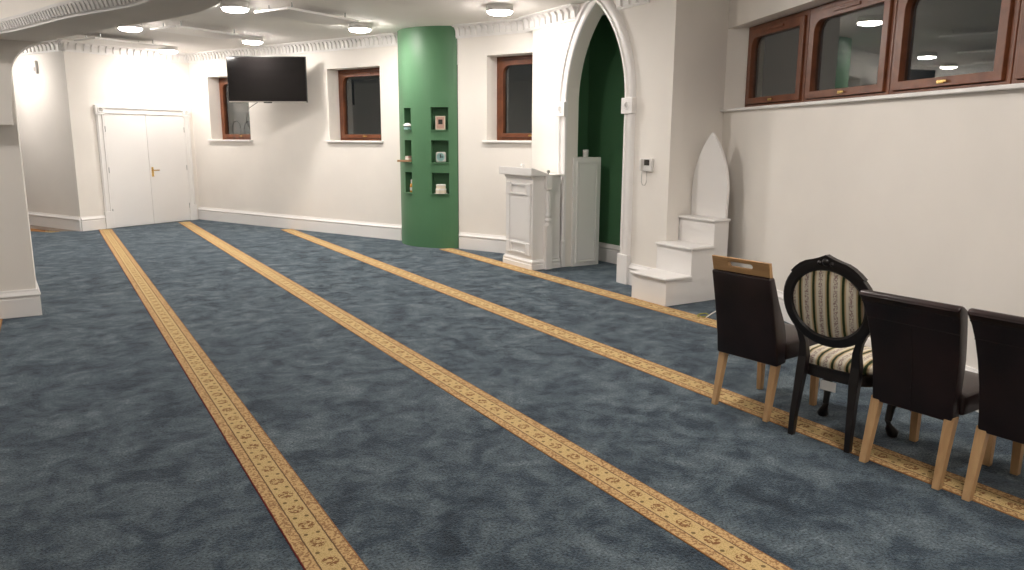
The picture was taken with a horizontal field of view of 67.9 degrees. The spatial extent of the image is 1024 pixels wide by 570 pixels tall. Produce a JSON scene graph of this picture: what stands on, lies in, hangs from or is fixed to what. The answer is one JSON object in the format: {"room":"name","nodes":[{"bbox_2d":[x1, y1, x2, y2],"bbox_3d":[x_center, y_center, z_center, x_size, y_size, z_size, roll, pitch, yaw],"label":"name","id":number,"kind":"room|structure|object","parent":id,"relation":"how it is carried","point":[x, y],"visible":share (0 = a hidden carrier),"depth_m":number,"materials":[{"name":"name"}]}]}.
{"room":"mosque","nodes":[
{"label":"mosque","id":0,"kind":"room"},
{"bbox_2d":[0,72,35,291],"bbox_3d":[-5.038,-0.981,6.814,1.120,2.600,0.458,-6,13,-31],"label":"wall pillar","id":1,"kind":"structure","parent":0,"point":[17,268],"depth_m":6.93,"materials":[{"name":"paint"}]},
{"bbox_2d":[0,281,41,318],"bbox_3d":[-5.043,0.172,7.036,1.192,0.251,0.530,-6,13,-31],"label":"baseboard","id":2,"kind":"structure","parent":1,"relation":"attached to","point":[27,302],"depth_m":7.04,"materials":[{"name":"white wood"}]},
{"bbox_2d":[0,39,48,124],"bbox_3d":[-4.714,-1.734,6.485,1.380,0.715,0.182,-6,13,-31],"label":"wall","id":3,"kind":"structure","parent":0,"point":[10,50],"depth_m":6.59,"materials":[{"name":"paint"}]},
{"bbox_2d":[12,51,99,216],"bbox_3d":[-9.718,-2.871,14.678,5.241,3.390,0.350,7,13,32],"label":"wall","id":4,"kind":"structure","parent":0,"point":[35,94],"depth_m":13.54,"materials":[{"name":"paint"}]},
{"bbox_2d":[32,61,38,73],"bbox_3d":[-8.386,-3.833,13.387,0.090,0.220,0.056,7,13,32],"label":"sensor","id":5,"kind":"object","parent":4,"relation":"attached to","point":[35,64],"visible":1,"depth_m":13.37,"materials":[{"name":"white plastic"}]},
{"bbox_2d":[19,39,66,55],"bbox_3d":[-9.486,-4.269,13.970,4.600,0.175,0.135,7,13,32],"label":"crown molding","id":6,"kind":"structure","parent":4,"relation":"attached to","point":[52,46],"depth_m":13.07,"materials":[{"name":"white paint"}]},
{"bbox_2d":[28,212,81,230],"bbox_3d":[-9.829,-1.348,14.806,5.242,0.250,0.036,7,13,32],"label":"baseboard","id":7,"kind":"structure","parent":4,"relation":"attached to","point":[35,218],"depth_m":13.84,"materials":[{"name":"white paint"}]},
{"bbox_2d":[52,51,198,227],"bbox_3d":[-7.055,-2.804,14.397,0.350,3.390,2.738,7,13,30],"label":"wall","id":8,"kind":"structure","parent":0,"point":[117,81],"depth_m":13.73,"materials":[{"name":"paint"}]},
{"bbox_2d":[80,215,105,230],"bbox_3d":[-7.483,-1.107,13.614,0.036,0.250,0.432,7,13,30],"label":"baseboard","id":9,"kind":"structure","parent":8,"relation":"attached to","point":[89,223],"depth_m":13.60,"materials":[{"name":"white wood"}]},
{"bbox_2d":[56,39,187,62],"bbox_3d":[-6.941,-4.228,13.822,0.135,0.175,2.538,7,13,30],"label":"crown molding","id":10,"kind":"structure","parent":8,"relation":"attached to","point":[71,45],"depth_m":13.69,"materials":[{"name":"white paint"}]},
{"bbox_2d":[93,105,197,228],"bbox_3d":[-6.858,-2.249,14.414,0.084,2.195,1.934,7,13,30],"label":"door","id":11,"kind":"structure","parent":8,"relation":"in","point":[145,154],"depth_m":14.35,"materials":[{"name":"white wood"}]},
{"bbox_2d":[188,45,401,224],"bbox_3d":[-3.965,-2.678,13.818,5.561,3.390,0.350,8,13,34],"label":"wall","id":12,"kind":"structure","parent":0,"point":[289,167],"depth_m":13.44,"materials":[{"name":"paint"}]},
{"bbox_2d":[208,78,252,141],"bbox_3d":[-5.305,-3.368,14.570,1.315,1.212,0.370,8,13,34],"label":"window","id":13,"kind":"structure","parent":12,"relation":"in","point":[231,112],"depth_m":14.83,"materials":[{"name":"brown wood"}]},
{"bbox_2d":[226,56,307,102],"bbox_3d":[-4.114,-3.492,13.026,1.328,0.760,0.539,0,11,0],"label":"television","id":14,"kind":"object","parent":12,"relation":"attached to","point":[266,79],"visible":1,"depth_m":12.77,"materials":[{"name":"black plastic"}]},
{"bbox_2d":[186,33,397,62],"bbox_3d":[-4.095,-4.121,13.336,5.561,0.175,0.135,8,13,34],"label":"crown molding","id":15,"kind":"structure","parent":12,"relation":"attached to","point":[386,39],"depth_m":13.00,"materials":[{"name":"white paint"}]},
{"bbox_2d":[198,207,401,240],"bbox_3d":[-4.089,-1.157,13.955,5.541,0.250,0.036,8,13,34],"label":"baseboard","id":16,"kind":"structure","parent":12,"relation":"attached to","point":[336,226],"depth_m":13.69,"materials":[{"name":"white wood"}]},
{"bbox_2d":[326,68,383,142],"bbox_3d":[-2.547,-2.998,12.723,1.315,1.212,0.370,8,13,34],"label":"window","id":17,"kind":"structure","parent":12,"relation":"in","point":[359,89],"depth_m":12.89,"materials":[{"name":"brown wood"}]},
{"bbox_2d":[59,0,605,64],"bbox_3d":[-3.545,-3.111,7.330,14.000,0.120,25.000,-6,13,-31],"label":"ceiling","id":18,"kind":"structure","parent":0,"point":[384,16],"depth_m":10.50,"materials":[{"name":"paint"}]},
{"bbox_2d":[0,0,221,41],"bbox_3d":[-4.506,-1.879,3.295,6.010,0.780,6.620,-6,13,-31],"label":"ceiling beam","id":19,"kind":"structure","parent":18,"relation":"attached to","point":[154,10],"depth_m":5.51,"materials":[{"name":"paint"}]},
{"bbox_2d":[0,0,151,33],"bbox_3d":[-4.517,-1.491,3.084,5.703,0.099,5.350,-6,13,-31],"label":"crown molding","id":20,"kind":"structure","parent":19,"relation":"attached to","point":[68,9],"depth_m":5.31,"materials":[{"name":"white paint"}]},
{"bbox_2d":[74,33,164,48],"bbox_3d":[-6.418,-4.001,12.471,0.600,0.105,1.200,7,13,31],"label":"ceiling panel","id":21,"kind":"object","parent":18,"relation":"hanging from","point":[96,40],"visible":1,"depth_m":12.38,"materials":[{"name":"silver metal"}]},
{"bbox_2d":[118,23,142,31],"bbox_3d":[-5.455,-3.686,10.876,0.326,0.110,0.326,-6,13,-31],"label":"ceiling lamp","id":22,"kind":"object","parent":18,"relation":"attached to","point":[136,27],"visible":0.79,"depth_m":10.79,"materials":[{"name":"white"}]},
{"bbox_2d":[119,27,141,31],"bbox_3d":[-5.455,-3.659,10.881,0.298,0.055,0.298,-6,13,-31],"label":"diffuser","id":23,"kind":"object","parent":22,"relation":"attached to","point":[131,29],"depth_m":10.80,"materials":[{"name":"white plastic"}]},
{"bbox_2d":[158,46,177,53],"bbox_3d":[-6.210,-4.243,13.745,0.326,0.110,0.326,-6,13,-31],"label":"ceiling lamp","id":24,"kind":"object","parent":18,"relation":"attached to","point":[167,49],"visible":0.93,"depth_m":13.63,"materials":[{"name":"white plastic"}]},
{"bbox_2d":[160,50,176,53],"bbox_3d":[-6.210,-4.216,13.750,0.298,0.055,0.298,-6,13,-31],"label":"diffuser","id":25,"kind":"object","parent":24,"relation":"attached to","point":[162,51],"depth_m":13.67,"materials":[{"name":"white plastic"}]},
{"bbox_2d":[150,21,246,38],"bbox_3d":[-4.576,-3.739,11.158,0.600,0.105,1.200,7,13,31],"label":"ceiling panel","id":26,"kind":"object","parent":18,"relation":"hanging from","point":[177,29],"visible":1,"depth_m":11.04,"materials":[{"name":"silver metal"}]},
{"bbox_2d":[221,0,248,12],"bbox_3d":[-3.338,-3.348,9.175,0.326,0.110,0.326,-6,13,-31],"label":"ceiling lamp","id":27,"kind":"object","parent":18,"relation":"attached to","point":[233,6],"visible":0.99,"depth_m":9.06,"materials":[{"name":"white"}]},
{"bbox_2d":[222,7,247,12],"bbox_3d":[-3.339,-3.321,9.180,0.298,0.055,0.298,-6,13,-31],"label":"diffuser","id":28,"kind":"object","parent":27,"relation":"attached to","point":[229,9],"depth_m":9.10,"materials":[{"name":"white plastic"}]},
{"bbox_2d":[242,36,262,44],"bbox_3d":[-4.213,-3.964,12.351,0.326,0.110,0.326,-6,13,-31],"label":"ceiling lamp","id":29,"kind":"object","parent":18,"relation":"attached to","point":[252,40],"visible":0.96,"depth_m":12.24,"materials":[{"name":"white plastic"}]},
{"bbox_2d":[243,41,261,44],"bbox_3d":[-4.213,-3.937,12.356,0.298,0.055,0.298,-6,13,-31],"label":"diffuser","id":30,"kind":"object","parent":29,"relation":"attached to","point":[246,42],"depth_m":12.29,"materials":[{"name":"white plastic"}]},
{"bbox_2d":[254,2,358,24],"bbox_3d":[-2.578,-3.434,9.629,0.600,0.105,1.200,7,13,31],"label":"ceiling panel","id":31,"kind":"object","parent":18,"relation":"hanging from","point":[292,13],"visible":1,"depth_m":9.52,"materials":[{"name":"silver metal"}]},
{"bbox_2d":[348,22,370,32],"bbox_3d":[-2.174,-3.669,10.869,0.326,0.110,0.326,-6,13,-31],"label":"ceiling lamp","id":32,"kind":"object","parent":18,"relation":"attached to","point":[358,27],"visible":1,"depth_m":10.75,"materials":[{"name":"white"}]},
{"bbox_2d":[349,28,369,32],"bbox_3d":[-2.174,-3.642,10.874,0.298,0.055,0.298,-6,13,-31],"label":"diffuser","id":33,"kind":"object","parent":32,"relation":"attached to","point":[359,30],"depth_m":10.78,"materials":[{"name":"white plastic"}]},
{"bbox_2d":[486,3,512,15],"bbox_3d":[-0.149,-3.356,9.297,0.326,0.110,0.326,-6,13,-31],"label":"ceiling lamp","id":34,"kind":"object","parent":18,"relation":"attached to","point":[496,9],"visible":1,"depth_m":9.18,"materials":[{"name":"white plastic"}]},
{"bbox_2d":[488,10,511,15],"bbox_3d":[-0.149,-3.329,9.303,0.298,0.055,0.298,-6,13,-31],"label":"diffuser","id":35,"kind":"object","parent":34,"relation":"attached to","point":[492,12],"depth_m":9.22,"materials":[{"name":"white plastic"}]},
{"bbox_2d":[397,26,458,247],"bbox_3d":[-1.394,-2.213,11.605,1.287,3.240,0.395,10,14,41],"label":"wall column","id":36,"kind":"structure","parent":0,"point":[427,55],"depth_m":11.40,"materials":[{"name":"green paint"}]},
{"bbox_2d":[397,160,411,161],"bbox_3d":[-1.618,-1.895,11.618,0.270,0.028,0.110,-2,11,-11],"label":"book","id":37,"kind":"object","parent":36,"relation":"in","point":[397,160],"visible":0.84,"depth_m":11.56,"materials":[{"name":"brown paper"}]},
{"bbox_2d":[403,123,410,129],"bbox_3d":[-1.577,-2.403,11.530,0.130,0.100,0.150,-9,14,-39],"label":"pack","id":38,"kind":"object","parent":36,"relation":"in","point":[407,126],"visible":0.96,"depth_m":11.49,"materials":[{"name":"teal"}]},
{"bbox_2d":[435,116,445,129],"bbox_3d":[-1.065,-2.410,11.312,0.150,0.200,0.020,2,11,7],"label":"picture card","id":39,"kind":"object","parent":36,"relation":"in","point":[439,120],"visible":1,"depth_m":11.30,"materials":[{"name":"beige paper"}]},
{"bbox_2d":[436,117,443,128],"bbox_3d":[-1.065,-2.408,11.306,0.116,0.170,0.004,2,11,7],"label":"picture","id":40,"kind":"object","parent":39,"relation":"attached to","point":[439,120],"depth_m":11.31,"materials":[{"name":"pink"}]},
{"bbox_2d":[436,152,445,161],"bbox_3d":[-1.066,-1.917,11.412,0.156,0.155,0.068,2,11,7],"label":"alarm clock","id":41,"kind":"object","parent":36,"relation":"in","point":[440,156],"visible":1,"depth_m":11.39,"materials":[{"name":"white plastic"}]},
{"bbox_3d":[-1.072,-1.383,11.489,0.200,0.006,0.200,-6,13,-31],"label":"saucer","id":42,"kind":"object","parent":36,"relation":"in","visible":0},
{"bbox_2d":[435,188,445,193],"bbox_3d":[-1.072,-1.420,11.482,0.166,0.070,0.166,2,11,7],"label":"round tin","id":43,"kind":"object","parent":42,"relation":"on","point":[439,191],"visible":0.95,"depth_m":11.42,"materials":[{"name":"beige"}]},
{"bbox_2d":[436,184,445,188],"bbox_3d":[-1.071,-1.486,11.469,0.149,0.063,0.149,2,11,7],"label":"round tin","id":44,"kind":"object","parent":43,"relation":"on","point":[438,186],"visible":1,"depth_m":11.41,"materials":[{"name":"white metal"}]},
{"bbox_2d":[457,32,532,235],"bbox_3d":[0.020,-2.107,10.957,1.740,3.390,0.350,8,13,33],"label":"wall","id":45,"kind":"structure","parent":0,"point":[482,189],"depth_m":11.04,"materials":[{"name":"paint"}]},
{"bbox_2d":[459,232,505,253],"bbox_3d":[-0.149,-0.592,11.123,1.570,0.250,0.036,8,13,33],"label":"baseboard","id":46,"kind":"structure","parent":45,"relation":"attached to","point":[470,241],"depth_m":11.30,"materials":[{"name":"white wood"}]},
{"bbox_2d":[451,18,532,38],"bbox_3d":[-0.175,-3.558,10.518,1.600,0.175,0.135,8,13,33],"label":"crown molding","id":47,"kind":"structure","parent":45,"relation":"attached to","point":[516,25],"depth_m":10.61,"materials":[{"name":"white paint"}]},
{"bbox_2d":[482,55,532,142],"bbox_3d":[0.217,-2.611,10.676,1.315,1.212,0.370,8,13,33],"label":"window","id":48,"kind":"structure","parent":45,"relation":"in","point":[514,73],"depth_m":10.94,"materials":[{"name":"brown wood"}]},
{"bbox_2d":[0,211,1023,569],"bbox_3d":[-3.561,0.189,7.966,14.000,0.120,25.000,-6,13,-31],"label":"floor","id":49,"kind":"structure","parent":0,"point":[111,458],"depth_m":4.33,"materials":[{"name":"blue carpet"}]},
{"bbox_2d":[30,228,59,231],"bbox_3d":[-9.127,-1.060,13.980,2.648,0.003,0.296,7,13,33],"label":"floor strip","id":50,"kind":"object","parent":49,"relation":"on","point":[35,230],"visible":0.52,"depth_m":13.50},
{"bbox_2d":[30,225,74,230],"bbox_3d":[-9.108,-1.101,14.193,3.211,0.003,0.346,7,13,32],"label":"floor strip","id":51,"kind":"object","parent":49,"relation":"on","point":[31,226],"visible":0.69,"depth_m":13.80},
{"bbox_2d":[98,229,368,569],"bbox_3d":[-2.916,0.398,6.570,0.215,0.004,17.120,-6,13,-31],"label":"carpet strip","id":52,"kind":"object","parent":49,"relation":"on","point":[312,536],"visible":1,"depth_m":4.08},
{"bbox_2d":[178,221,792,569],"bbox_3d":[-1.866,0.212,7.558,0.215,0.004,17.750,-6,13,-31],"label":"carpet strip","id":53,"kind":"object","parent":49,"relation":"on","point":[724,548],"visible":1,"depth_m":4.10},
{"bbox_2d":[499,166,563,269],"bbox_3d":[0.251,-0.896,9.977,0.505,1.285,0.812,-6,13,-31],"label":"lectern","id":54,"kind":"object","parent":49,"relation":"on","point":[532,195],"visible":1,"depth_m":9.74,"materials":[{"name":"white wood"}]},
{"bbox_2d":[440,248,716,327],"bbox_3d":[0.833,0.032,8.565,0.215,0.004,7.100,-6,13,-31],"label":"carpet strip","id":55,"kind":"object","parent":49,"relation":"on","point":[656,307],"visible":0.64,"depth_m":8.35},
{"bbox_2d":[697,311,715,317],"bbox_3d":[1.822,0.270,7.169,0.130,0.076,0.162,-6,13,-31],"label":"lanyard","id":56,"kind":"object","parent":55,"relation":"on","point":[708,315],"visible":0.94,"depth_m":7.16,"materials":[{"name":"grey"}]},
{"bbox_2d":[571,156,600,266],"bbox_3d":[0.823,-1.002,10.200,0.440,1.415,0.606,-6,13,-31],"label":"cabinet","id":57,"kind":"object","parent":49,"relation":"on","point":[586,176],"visible":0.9,"depth_m":9.94,"materials":[{"name":"white wood"}]},
{"bbox_2d":[583,150,588,156],"bbox_3d":[0.956,-1.710,9.886,0.076,0.095,0.076,-6,13,-31],"label":"cup","id":58,"kind":"object","parent":57,"relation":"on","point":[585,152],"visible":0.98,"depth_m":9.86,"materials":[{"name":"white plastic"}]},
{"bbox_2d":[280,229,1023,520],"bbox_3d":[-0.497,0.128,8.030,0.215,0.004,13.950,-6,13,-31],"label":"carpet strip","id":59,"kind":"object","parent":49,"relation":"on","point":[1003,502],"visible":1,"depth_m":4.98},
{"bbox_2d":[711,255,818,421],"bbox_3d":[1.579,0.287,4.727,0.633,0.962,0.461,-8,14,-37],"label":"dining chair","id":60,"kind":"object","parent":59,"relation":"on","point":[751,325],"visible":0.85,"depth_m":4.53,"materials":[{"name":"brown leather"}]},
{"bbox_2d":[783,254,898,452],"bbox_3d":[1.850,0.334,4.239,0.577,1.064,0.516,-9,14,-38],"label":"chair","id":61,"kind":"object","parent":59,"relation":"on","point":[823,302],"visible":0.86,"depth_m":4.08,"materials":[{"name":"black paint"}]},
{"bbox_2d":[859,289,996,489],"bbox_3d":[2.126,0.479,3.860,0.637,0.918,0.487,-7,13,-34],"label":"dining chair","id":62,"kind":"object","parent":59,"relation":"on","point":[919,346],"visible":0.89,"depth_m":3.68,"materials":[{"name":"brown leather"}]},
{"bbox_2d":[961,308,1023,501],"bbox_3d":[2.416,0.561,3.442,0.637,0.918,0.487,-7,13,-34],"label":"dining chair","id":63,"kind":"object","parent":59,"relation":"on","point":[999,337],"visible":1,"depth_m":3.40,"materials":[{"name":"brown leather"}]},
{"bbox_2d":[630,133,730,305],"bbox_3d":[1.755,-0.705,7.878,0.865,1.718,0.548,-6,13,-31],"label":"minbar","id":64,"kind":"structure","parent":49,"relation":"on","point":[682,274],"depth_m":7.89,"materials":[{"name":"white wood"}]},
{"bbox_2d":[578,43,589,156],"bbox_3d":[1.339,-1.789,9.475,0.610,3.240,2.300,-6,13,-31],"label":"wall","id":65,"kind":"structure","parent":0,"point":[584,83],"depth_m":10.40,"materials":[{"name":"green paint"}]},
{"bbox_2d":[532,0,688,267],"bbox_3d":[1.038,-1.769,9.229,0.165,3.390,2.844,-6,12,-29],"label":"wall","id":66,"kind":"structure","parent":0,"point":[657,30],"depth_m":8.33,"materials":[{"name":"paint"}]},
{"bbox_2d":[519,3,579,30],"bbox_3d":[0.454,-3.393,9.678,0.135,0.175,1.240,-6,12,-29],"label":"crown molding","id":67,"kind":"structure","parent":66,"relation":"attached to","point":[565,13],"depth_m":9.60,"materials":[{"name":"white paint"}]},
{"bbox_2d":[556,0,635,284],"bbox_3d":[0.961,-1.723,9.131,0.071,3.236,1.561,-6,12,-29],"label":"trim","id":68,"kind":"structure","parent":66,"relation":"attached to","point":[628,104],"depth_m":8.73,"materials":[{"name":"white paint"}]},
{"bbox_2d":[587,15,624,245],"bbox_3d":[1.629,-1.827,9.677,0.100,3.240,2.250,-6,13,-31],"label":"wall niche","id":69,"kind":"object","parent":66,"relation":"in","point":[606,73],"visible":0.08,"depth_m":10.14,"materials":[{"name":"green paint"}]},
{"bbox_2d":[598,242,619,263],"bbox_3d":[1.572,-0.350,9.912,0.036,0.250,2.120,-6,13,-31],"label":"baseboard","id":70,"kind":"structure","parent":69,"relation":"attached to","point":[607,252],"depth_m":10.32,"materials":[{"name":"white wood"}]},
{"bbox_2d":[616,0,649,9],"bbox_3d":[1.268,-3.114,8.251,0.135,0.175,0.551,-6,12,-29],"label":"crown molding","id":71,"kind":"structure","parent":66,"relation":"attached to","point":[620,4],"depth_m":8.30,"materials":[{"name":"white paint"}]},
{"bbox_2d":[628,263,654,285],"bbox_3d":[1.493,-0.079,8.503,0.036,0.250,0.586,-6,12,-29],"label":"baseboard","id":72,"kind":"structure","parent":66,"relation":"attached to","point":[632,267],"depth_m":8.67,"materials":[{"name":"white wood"}]},
{"bbox_2d":[639,158,653,185],"bbox_3d":[1.465,-1.235,8.324,0.052,0.295,0.185,-6,13,-31],"label":"intercom","id":73,"kind":"object","parent":66,"relation":"attached to","point":[645,164],"visible":1,"depth_m":8.31,"materials":[{"name":"white plastic"}]},
{"bbox_2d":[678,0,729,231],"bbox_3d":[2.240,-1.619,8.480,1.215,3.390,0.240,-6,13,-31],"label":"wall","id":74,"kind":"structure","parent":0,"point":[707,34],"depth_m":8.12,"materials":[{"name":"paint"}]},
{"bbox_2d":[721,0,1023,369],"bbox_3d":[3.095,-0.824,4.380,0.350,3.390,8.900,-1,11,-8],"label":"wall","id":75,"kind":"structure","parent":0,"point":[923,196],"depth_m":5.59,"materials":[{"name":"paint"}]},
{"bbox_2d":[745,9,810,106],"bbox_3d":[2.607,-2.195,7.530,0.115,0.835,1.219,-1,11,-8],"label":"window","id":76,"kind":"structure","parent":75,"relation":"in","point":[778,48],"depth_m":7.48,"materials":[{"name":"brown wood"}]},
{"bbox_2d":[764,24,783,30],"bbox_3d":[2.569,-2.524,7.461,0.016,0.023,0.380,-1,11,-8],"label":"vent","id":77,"kind":"object","parent":76,"relation":"attached to","point":[773,27],"depth_m":7.44,"materials":[{"name":"brown wood"}]},
{"bbox_2d":[804,0,897,101],"bbox_3d":[2.790,-1.962,6.328,0.115,0.835,1.242,-1,11,-8],"label":"window","id":78,"kind":"structure","parent":75,"relation":"in","point":[851,42],"depth_m":6.29,"materials":[{"name":"brown wood"}]},
{"bbox_2d":[833,1,860,10],"bbox_3d":[2.751,-2.291,6.258,0.016,0.023,0.380,-1,11,-8],"label":"vent","id":79,"kind":"object","parent":78,"relation":"attached to","point":[851,5],"depth_m":6.24,"materials":[{"name":"brown wood"}]},
{"bbox_2d":[720,83,1023,111],"bbox_3d":[2.756,-1.433,5.884,0.235,0.028,5.070,-1,11,-8],"label":"sill","id":80,"kind":"structure","parent":75,"relation":"attached to","point":[1017,85],"depth_m":5.38,"materials":[{"name":"white paint"}]},
{"bbox_2d":[777,290,978,412],"bbox_3d":[2.919,0.701,4.494,0.036,0.250,8.600,-1,11,-8],"label":"baseboard","id":81,"kind":"structure","parent":75,"relation":"attached to","point":[786,318],"depth_m":7.01,"materials":[{"name":"white wood"}]},
{"bbox_2d":[889,0,1021,94],"bbox_3d":[2.969,-1.734,5.146,0.115,0.835,1.177,-1,11,-8],"label":"window","id":82,"kind":"structure","parent":75,"relation":"in","point":[939,44],"depth_m":5.14,"materials":[{"name":"brown wood"}]},
{"bbox_2d":[1011,0,1023,83],"bbox_3d":[3.148,-1.505,3.963,0.115,0.835,1.242,-1,11,-8],"label":"window","id":83,"kind":"structure","parent":75,"relation":"in","point":[1018,68],"depth_m":4.55,"materials":[{"name":"brown wood"}]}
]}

